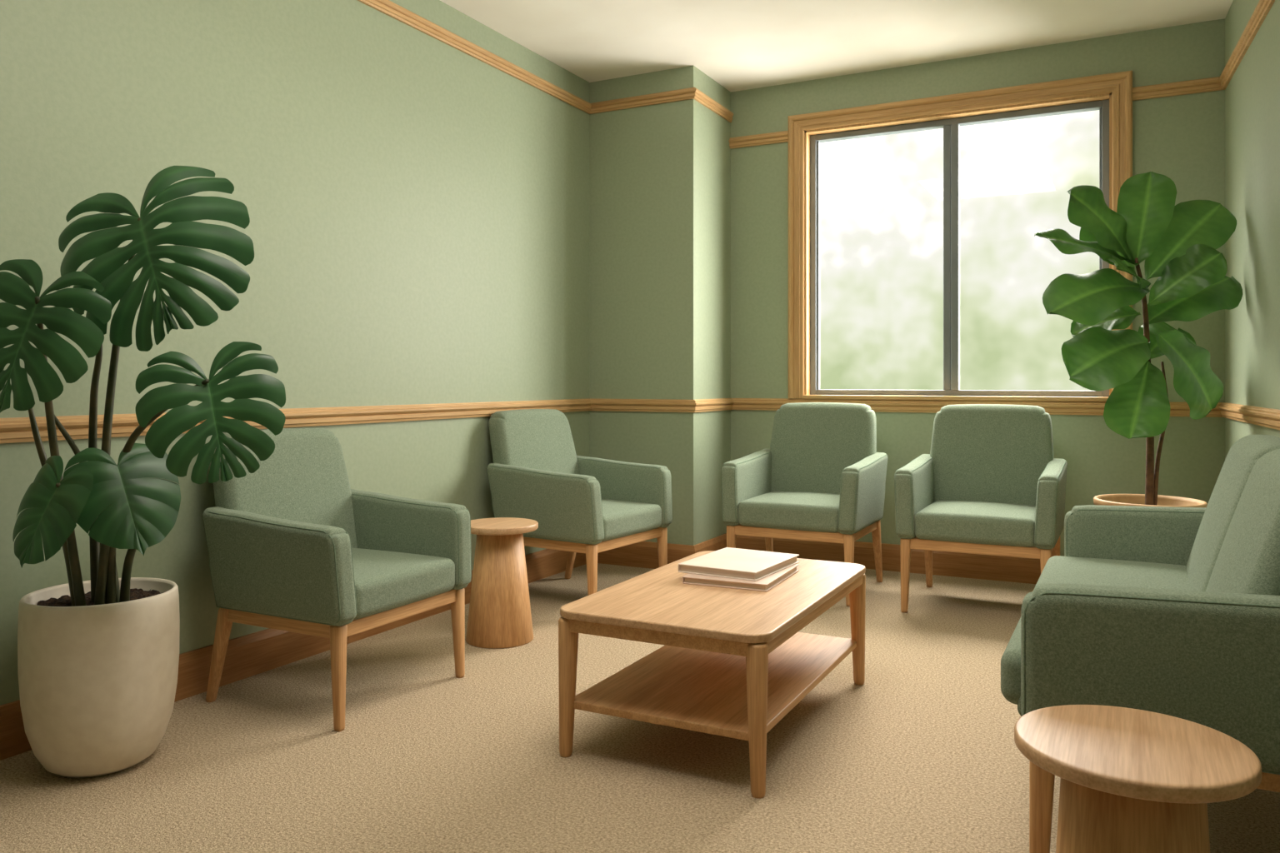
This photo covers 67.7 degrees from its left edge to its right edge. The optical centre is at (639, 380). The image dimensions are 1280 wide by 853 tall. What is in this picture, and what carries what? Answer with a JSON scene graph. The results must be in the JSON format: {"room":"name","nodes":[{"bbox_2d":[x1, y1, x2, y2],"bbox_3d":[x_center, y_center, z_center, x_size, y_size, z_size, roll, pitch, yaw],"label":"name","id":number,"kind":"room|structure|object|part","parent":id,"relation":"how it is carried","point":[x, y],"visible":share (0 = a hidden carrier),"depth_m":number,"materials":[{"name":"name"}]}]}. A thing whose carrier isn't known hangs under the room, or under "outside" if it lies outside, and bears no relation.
{"room":"waiting room","nodes":[
{"label":"waiting room","id":0,"kind":"room"},
{"bbox_2d":[17,577,179,778],"bbox_3d":[-1.437,0.791,2.548,0.376,0.458,0.376,0,0,0],"label":"pot","id":1,"kind":"object","parent":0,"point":[97,671],"depth_m":2.41,"materials":[{"name":"beige ceramic"}]},
{"bbox_2d":[0,0,589,705],"bbox_3d":[-1.603,-0.330,2.954,0.120,2.700,6.980,0,0,27],"label":"wall","id":2,"kind":"structure","parent":0,"point":[417,207],"depth_m":3.61,"materials":[{"name":"green paint"}]},
{"bbox_2d":[0,549,586,760],"bbox_3d":[-1.710,0.949,2.599,0.018,0.142,6.250,0,0,27],"label":"baseboard","id":3,"kind":"structure","parent":2,"relation":"attached to","point":[252,654],"depth_m":3.31,"materials":[{"name":"brown wood"}]},
{"bbox_2d":[357,0,733,122],"bbox_3d":[-1.298,-1.530,2.684,0.670,0.058,6.780,0,0,27],"label":"trim","id":4,"kind":"structure","parent":2,"relation":"attached to","point":[387,7],"depth_m":4.50,"materials":[{"name":"brown wood"}]},
{"bbox_2d":[0,398,1279,443],"bbox_3d":[-0.037,0.135,2.033,3.510,0.068,6.782,0,0,27],"label":"trim","id":5,"kind":"structure","parent":2,"relation":"attached to","point":[12,430],"depth_m":3.70,"materials":[{"name":"brown wood"}]},
{"bbox_2d":[0,563,1279,852],"bbox_3d":[-0.027,1.070,2.074,3.730,0.100,7.100,0,0,27],"label":"floor","id":6,"kind":"structure","parent":0,"point":[922,756],"depth_m":2.53,"materials":[{"name":"beige carpet"}]},
{"bbox_2d":[0,165,285,778],"bbox_3d":[-1.283,0.221,2.516,0.781,1.598,0.438,0,0,0],"label":"monstera","id":7,"kind":"object","parent":6,"relation":"on","point":[98,657],"visible":1,"depth_m":2.40,"materials":[{"name":"green plant"}]},
{"bbox_3d":[-1.552,0.341,2.542,0.130,0.543,0.026,0,0,-29],"label":"stem","id":8,"kind":"part","parent":7,"relation":"part of","materials":[{"name":"green plant"}]},
{"bbox_3d":[-1.506,0.202,2.442,0.064,0.820,0.197,0,0,0],"label":"stem","id":9,"kind":"part","parent":7,"relation":"part of","materials":[{"name":"green plant"}]},
{"bbox_3d":[-1.444,0.432,2.422,0.026,0.361,0.138,0,0,-3],"label":"stem","id":10,"kind":"part","parent":7,"relation":"part of","materials":[{"name":"green plant"}]},
{"bbox_3d":[-1.479,0.349,2.554,0.172,0.524,0.030,0,0,-12],"label":"stem","id":11,"kind":"part","parent":7,"relation":"part of","materials":[{"name":"green plant"}]},
{"bbox_3d":[-1.458,0.190,2.556,0.039,0.842,0.082,0,0,-24],"label":"stem","id":12,"kind":"part","parent":7,"relation":"part of","materials":[{"name":"green plant"}]},
{"bbox_3d":[-1.370,0.415,2.463,0.141,0.396,0.025,0,0,37],"label":"stem","id":13,"kind":"part","parent":7,"relation":"part of","materials":[{"name":"green plant"}]},
{"bbox_3d":[-1.368,0.091,2.531,0.149,1.038,0.032,0,0,19],"label":"stem","id":14,"kind":"part","parent":7,"relation":"part of","materials":[{"name":"green plant"}]},
{"bbox_3d":[-1.323,0.420,2.510,0.075,0.388,0.145,0,0,-33],"label":"stem","id":15,"kind":"part","parent":7,"relation":"part of","materials":[{"name":"green plant"}]},
{"bbox_3d":[-1.239,0.304,2.446,0.341,0.617,0.168,0,0,0],"label":"stem","id":16,"kind":"part","parent":7,"relation":"part of","materials":[{"name":"green plant"}]},
{"bbox_2d":[201,428,471,732],"bbox_3d":[-1.005,0.593,3.169,0.648,0.853,0.654,0,0,27],"label":"armchair","id":17,"kind":"object","parent":6,"relation":"on","point":[292,547],"visible":0.94,"depth_m":3.02,"materials":[{"name":"green fabric"}]},
{"bbox_3d":[-1.328,0.867,3.025,0.102,0.306,0.044,0,0,27],"label":"leg","id":18,"kind":"part","parent":17,"relation":"part of","materials":[{"name":"brown wood"}]},
{"bbox_3d":[-0.971,0.735,3.151,0.475,0.043,0.574,0,0,27],"label":"rail","id":19,"kind":"part","parent":17,"relation":"part of","materials":[{"name":"brown wood"}]},
{"bbox_3d":[-1.104,0.558,2.906,0.583,0.314,0.095,0,0,27],"label":"arm","id":20,"kind":"part","parent":17,"relation":"part of","materials":[{"name":"green fabric"}]},
{"bbox_3d":[-0.882,0.867,2.794,0.043,0.306,0.044,0,0,27],"label":"leg","id":21,"kind":"part","parent":17,"relation":"part of","materials":[{"name":"brown wood"}]},
{"bbox_3d":[-0.756,0.734,3.041,0.024,0.045,0.543,0,0,27],"label":"rail","id":22,"kind":"part","parent":17,"relation":"part of","materials":[{"name":"brown wood"}]},
{"bbox_2d":[351,548,454,619],"bbox_3d":[-0.948,0.656,3.140,0.498,0.146,0.483,0,0,27],"label":"seat cushion","id":23,"kind":"object","parent":17,"relation":"on","point":[388,583],"depth_m":3.06,"materials":[{"name":"green fabric"}]},
{"bbox_3d":[-0.848,0.558,3.402,0.583,0.314,0.095,0,0,27],"label":"arm","id":24,"kind":"part","parent":17,"relation":"part of","materials":[{"name":"green fabric"}]},
{"bbox_3d":[-0.629,0.867,3.286,0.043,0.306,0.044,0,0,27],"label":"leg","id":25,"kind":"part","parent":17,"relation":"part of","materials":[{"name":"brown wood"}]},
{"bbox_2d":[465,517,538,649],"bbox_3d":[-0.552,0.790,3.762,0.300,0.460,0.300,0,0,27],"label":"side table","id":26,"kind":"object","parent":6,"relation":"on","point":[500,617],"visible":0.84,"depth_m":3.67,"materials":[{"name":"brown wood"}]},
{"bbox_2d":[486,409,672,595],"bbox_3d":[-0.301,0.580,4.524,0.689,0.880,0.674,0,0,33],"label":"armchair","id":27,"kind":"object","parent":6,"relation":"on","point":[589,506],"visible":0.91,"depth_m":4.41,"materials":[{"name":"green fabric"}]},
{"bbox_3d":[-0.430,0.544,4.265,0.620,0.324,0.098,0,0,33],"label":"arm","id":28,"kind":"part","parent":27,"relation":"part of","materials":[{"name":"green fabric"}]},
{"bbox_3d":[-0.267,0.726,4.502,0.505,0.044,0.592,0,0,33],"label":"rail","id":29,"kind":"part","parent":27,"relation":"part of","materials":[{"name":"brown wood"}]},
{"bbox_3d":[-0.341,0.862,4.892,0.108,0.316,0.045,0,0,33],"label":"leg","id":30,"kind":"part","parent":27,"relation":"part of","materials":[{"name":"brown wood"}]},
{"bbox_3d":[-0.208,0.862,4.122,0.046,0.316,0.045,0,0,33],"label":"leg","id":31,"kind":"part","parent":27,"relation":"part of","materials":[{"name":"brown wood"}]},
{"bbox_3d":[-0.114,0.544,4.746,0.620,0.324,0.098,0,0,33],"label":"arm","id":32,"kind":"part","parent":27,"relation":"part of","materials":[{"name":"green fabric"}]},
{"bbox_3d":[-0.052,0.725,4.361,0.026,0.046,0.560,0,0,33],"label":"rail","id":33,"kind":"part","parent":27,"relation":"part of","materials":[{"name":"brown wood"}]},
{"bbox_2d":[601,499,661,541],"bbox_3d":[-0.244,0.645,4.487,0.530,0.151,0.498,0,0,33],"label":"seat cushion","id":34,"kind":"object","parent":27,"relation":"on","point":[622,520],"depth_m":4.38,"materials":[{"name":"green fabric"}]},
{"bbox_3d":[0.105,0.862,4.599,0.046,0.316,0.045,0,0,33],"label":"leg","id":35,"kind":"part","parent":27,"relation":"part of","materials":[{"name":"brown wood"}]},
{"bbox_2d":[558,550,865,799],"bbox_3d":[0.268,0.820,2.906,0.610,0.400,1.030,0,0,27],"label":"coffee table","id":36,"kind":"object","parent":6,"relation":"on","point":[732,663],"visible":0.88,"depth_m":2.62,"materials":[{"name":"brown wood"}]},
{"bbox_3d":[-0.194,0.833,2.603,0.056,0.374,0.056,0,0,27],"label":"leg","id":37,"kind":"part","parent":36,"relation":"part of","materials":[{"name":"brown wood"}]},
{"bbox_2d":[573,632,856,741],"bbox_3d":[0.268,0.881,2.906,0.550,0.022,0.970,0,0,27],"label":"shelf","id":38,"kind":"object","parent":36,"relation":"attached to","point":[704,692],"depth_m":2.72,"materials":[{"name":"brown wood"}]},
{"bbox_2d":[681,564,799,591],"bbox_3d":[0.323,0.609,3.013,0.270,0.022,0.340,0,0,25],"label":"book","id":39,"kind":"object","parent":36,"relation":"on","point":[765,584],"visible":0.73,"depth_m":2.88,"materials":[{"name":"paper"}]},
{"bbox_2d":[678,547,799,581],"bbox_3d":[0.321,0.585,3.059,0.265,0.027,0.345,0,0,31],"label":"book","id":40,"kind":"object","parent":39,"relation":"on","point":[727,562],"visible":1,"depth_m":2.98,"materials":[{"name":"paper"}]},
{"bbox_3d":[0.288,0.833,2.354,0.056,0.374,0.056,0,0,27],"label":"leg","id":41,"kind":"part","parent":36,"relation":"part of","materials":[{"name":"brown wood"}]},
{"bbox_3d":[0.729,0.833,3.209,0.056,0.374,0.056,0,0,27],"label":"leg","id":42,"kind":"part","parent":36,"relation":"part of","materials":[{"name":"brown wood"}]},
{"bbox_2d":[720,402,887,606],"bbox_3d":[0.831,0.567,4.728,0.674,0.906,0.689,0,0,27],"label":"armchair","id":43,"kind":"object","parent":6,"relation":"on","point":[822,474],"visible":0.99,"depth_m":4.74,"materials":[{"name":"green fabric"}]},
{"bbox_3d":[0.441,0.857,4.594,0.045,0.326,0.046,0,0,27],"label":"leg","id":44,"kind":"part","parent":43,"relation":"part of","materials":[{"name":"brown wood"}]},
{"bbox_3d":[0.559,0.529,4.830,0.098,0.333,0.620,0,0,27],"label":"arm","id":45,"kind":"part","parent":43,"relation":"part of","materials":[{"name":"green fabric"}]},
{"bbox_3d":[0.686,0.857,5.068,0.045,0.326,0.108,0,0,27],"label":"leg","id":46,"kind":"part","parent":43,"relation":"part of","materials":[{"name":"brown wood"}]},
{"bbox_2d":[738,490,839,532],"bbox_3d":[0.800,0.634,4.668,0.498,0.156,0.530,0,0,27],"label":"seat cushion","id":47,"kind":"object","parent":43,"relation":"on","point":[758,511],"depth_m":4.47,"materials":[{"name":"green fabric"}]},
{"bbox_3d":[0.695,0.716,4.464,0.560,0.047,0.026,0,0,27],"label":"rail","id":48,"kind":"part","parent":43,"relation":"part of","materials":[{"name":"brown wood"}]},
{"bbox_3d":[0.948,0.857,4.332,0.045,0.326,0.046,0,0,27],"label":"leg","id":49,"kind":"part","parent":43,"relation":"part of","materials":[{"name":"brown wood"}]},
{"bbox_3d":[1.071,0.529,4.565,0.098,0.333,0.620,0,0,27],"label":"arm","id":50,"kind":"part","parent":43,"relation":"part of","materials":[{"name":"green fabric"}]},
{"bbox_3d":[0.813,0.717,4.692,0.592,0.045,0.505,0,0,27],"label":"rail","id":51,"kind":"part","parent":43,"relation":"part of","materials":[{"name":"brown wood"}]},
{"bbox_3d":[1.192,0.857,4.806,0.045,0.326,0.108,0,0,27],"label":"leg","id":52,"kind":"part","parent":43,"relation":"part of","materials":[{"name":"brown wood"}]},
{"bbox_2d":[894,404,1067,613],"bbox_3d":[1.564,0.567,4.350,0.674,0.906,0.689,0,0,27],"label":"armchair","id":53,"kind":"object","parent":6,"relation":"on","point":[991,482],"visible":0.99,"depth_m":4.41,"materials":[{"name":"green fabric"}]},
{"bbox_3d":[1.174,0.857,4.215,0.045,0.326,0.046,0,0,27],"label":"leg","id":54,"kind":"part","parent":53,"relation":"part of","materials":[{"name":"brown wood"}]},
{"bbox_3d":[1.292,0.529,4.451,0.098,0.333,0.620,0,0,27],"label":"arm","id":55,"kind":"part","parent":53,"relation":"part of","materials":[{"name":"green fabric"}]},
{"bbox_3d":[1.419,0.857,4.689,0.045,0.326,0.108,0,0,27],"label":"leg","id":56,"kind":"part","parent":53,"relation":"part of","materials":[{"name":"brown wood"}]},
{"bbox_2d":[914,500,1035,547],"bbox_3d":[1.533,0.634,4.290,0.498,0.156,0.530,0,0,27],"label":"seat cushion","id":57,"kind":"object","parent":53,"relation":"on","point":[937,523],"depth_m":4.10,"materials":[{"name":"green fabric"}]},
{"bbox_3d":[1.428,0.716,4.085,0.560,0.047,0.026,0,0,27],"label":"rail","id":58,"kind":"part","parent":53,"relation":"part of","materials":[{"name":"brown wood"}]},
{"bbox_3d":[1.681,0.857,3.954,0.045,0.326,0.046,0,0,27],"label":"leg","id":59,"kind":"part","parent":53,"relation":"part of","materials":[{"name":"brown wood"}]},
{"bbox_3d":[1.804,0.529,4.187,0.098,0.333,0.620,0,0,27],"label":"arm","id":60,"kind":"part","parent":53,"relation":"part of","materials":[{"name":"green fabric"}]},
{"bbox_3d":[1.925,0.857,4.428,0.045,0.326,0.108,0,0,27],"label":"leg","id":61,"kind":"part","parent":53,"relation":"part of","materials":[{"name":"brown wood"}]},
{"bbox_2d":[1014,705,1261,852],"bbox_3d":[0.778,0.795,1.512,0.346,0.450,0.346,0,0,27],"label":"side table","id":62,"kind":"object","parent":6,"relation":"on","point":[1132,781],"visible":1,"depth_m":1.44,"materials":[{"name":"brown wood"}]},
{"bbox_2d":[1034,171,1242,507],"bbox_3d":[2.049,0.077,3.967,0.897,1.886,0.444,0,0,0],"label":"fiddle leaf fig","id":63,"kind":"object","parent":6,"relation":"on","point":[1177,244],"visible":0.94,"depth_m":3.92,"materials":[{"name":"plant"}]},
{"bbox_2d":[1000,435,1279,852],"bbox_3d":[1.344,0.588,2.412,0.676,0.864,1.467,0,0,27],"label":"sofa","id":64,"kind":"object","parent":6,"relation":"on","point":[1170,611],"visible":0.95,"depth_m":1.85,"materials":[{"name":"green fabric"}]},
{"bbox_3d":[1.333,0.675,2.418,0.580,0.060,1.280,0,0,27],"label":"seat","id":65,"kind":"part","parent":64,"relation":"part of","materials":[{"name":"green fabric"}]},
{"bbox_3d":[0.815,0.863,1.929,0.052,0.315,0.051,0,0,27],"label":"leg","id":66,"kind":"part","parent":64,"relation":"part of","materials":[{"name":"brown wood"}]},
{"bbox_2d":[1033,555,1191,590],"bbox_3d":[1.403,0.625,2.740,0.480,0.151,0.632,0,0,27],"label":"seat cushion","id":67,"kind":"object","parent":64,"relation":"on","point":[1170,572],"depth_m":2.77,"materials":[{"name":"green fabric"}]},
{"bbox_3d":[1.669,0.551,3.012,0.604,0.318,0.103,0,0,27],"label":"arm","id":68,"kind":"part","parent":64,"relation":"part of","materials":[{"name":"green fabric"}]},
{"bbox_3d":[1.044,0.551,1.800,0.604,0.318,0.103,0,0,27],"label":"arm","id":69,"kind":"part","parent":64,"relation":"part of","materials":[{"name":"green fabric"}]},
{"bbox_2d":[1185,435,1279,591],"bbox_3d":[1.643,0.395,2.616,0.255,0.478,0.632,0,0,27],"label":"cushion","id":70,"kind":"object","parent":64,"relation":"on","point":[1206,531],"depth_m":2.53,"materials":[{"name":"green fabric"}]},
{"bbox_3d":[1.346,0.727,2.411,0.530,0.043,1.380,0,0,27],"label":"rail","id":71,"kind":"part","parent":64,"relation":"part of","materials":[{"name":"brown wood"}]},
{"bbox_2d":[1093,494,1207,507],"bbox_3d":[2.117,0.757,3.971,0.420,0.525,0.420,0,0,0],"label":"pot","id":72,"kind":"object","parent":6,"relation":"on","point":[1137,500],"depth_m":4.06,"materials":[{"name":"beige ceramic"}]},
{"bbox_2d":[589,65,730,545],"bbox_3d":[0.122,-0.330,5.468,0.640,2.700,0.530,0,0,27],"label":"wall column","id":73,"kind":"structure","parent":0,"point":[660,174],"depth_m":5.24,"materials":[{"name":"green paint"}]},
{"bbox_2d":[590,87,696,114],"bbox_3d":[0.006,-1.530,5.213,0.670,0.058,0.030,0,0,27],"label":"trim","id":74,"kind":"structure","parent":73,"relation":"attached to","point":[686,93],"depth_m":5.20,"materials":[{"name":"brown wood"}]},
{"bbox_2d":[440,0,1233,91],"bbox_3d":[-0.027,-1.730,2.074,3.730,0.100,7.100,0,0,27],"label":"ceiling","id":75,"kind":"structure","parent":0,"point":[741,45],"depth_m":4.58,"materials":[{"name":"paint"}]},
{"bbox_2d":[730,18,1224,556],"bbox_3d":[1.608,-0.330,5.112,3.610,2.700,0.200,0,0,27],"label":"wall","id":76,"kind":"structure","parent":0,"point":[1181,138],"depth_m":4.81,"materials":[{"name":"green paint"}]},
{"bbox_2d":[728,130,788,149],"bbox_3d":[0.679,-1.380,5.462,0.357,0.061,0.030,0,0,27],"label":"trim","id":77,"kind":"structure","parent":76,"relation":"attached to","point":[778,137],"depth_m":5.46,"materials":[{"name":"brown wood"}]},
{"bbox_2d":[597,533,1040,584],"bbox_3d":[1.210,0.949,4.896,3.100,0.142,0.548,0,0,27],"label":"baseboard","id":78,"kind":"structure","parent":76,"relation":"attached to","point":[1010,569],"depth_m":5.13,"materials":[{"name":"brown wood"}]},
{"bbox_2d":[590,398,1222,417],"bbox_3d":[1.208,0.135,4.891,3.100,0.068,0.560,0,0,27],"label":"trim","id":79,"kind":"structure","parent":76,"relation":"attached to","point":[1052,407],"depth_m":5.10,"materials":[{"name":"brown wood"}]},
{"bbox_2d":[803,395,1108,401],"bbox_3d":[1.628,0.090,5.034,1.545,0.021,0.140,0,0,27],"label":"sill","id":80,"kind":"structure","parent":76,"relation":"attached to","point":[805,397],"depth_m":4.95,"materials":[{"name":"brown wood"}]},
{"bbox_2d":[804,92,1111,396],"bbox_3d":[1.636,-0.660,5.050,1.545,1.480,0.125,0,0,27],"label":"window","id":81,"kind":"structure","parent":76,"relation":"in","point":[951,127],"depth_m":5.06,"materials":[{"name":"grey metal"}]},
{"bbox_3d":[1.651,-0.652,5.079,1.453,1.404,0.030,0,0,27],"label":"window sash","id":82,"kind":"part","parent":81,"relation":"part of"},
{"bbox_2d":[788,70,1132,398],"bbox_3d":[1.601,-0.694,4.983,1.721,1.588,0.036,0,0,27],"label":"window frame","id":83,"kind":"structure","parent":76,"relation":"attached to","point":[1103,83],"depth_m":5.06,"materials":[{"name":"brown wood"}]},
{"bbox_2d":[1225,0,1279,459],"bbox_3d":[1.394,-0.330,1.296,0.120,2.700,6.798,0,0,24],"label":"wall","id":84,"kind":"structure","parent":0,"point":[1252,92],"depth_m":3.78,"materials":[{"name":"green paint"}]},
{"bbox_2d":[1132,0,1274,100],"bbox_3d":[1.170,-1.380,1.410,0.383,0.061,6.815,0,0,24],"label":"trim","id":85,"kind":"structure","parent":84,"relation":"attached to","point":[1263,7],"depth_m":4.42,"materials":[{"name":"brown wood"}]}
]}

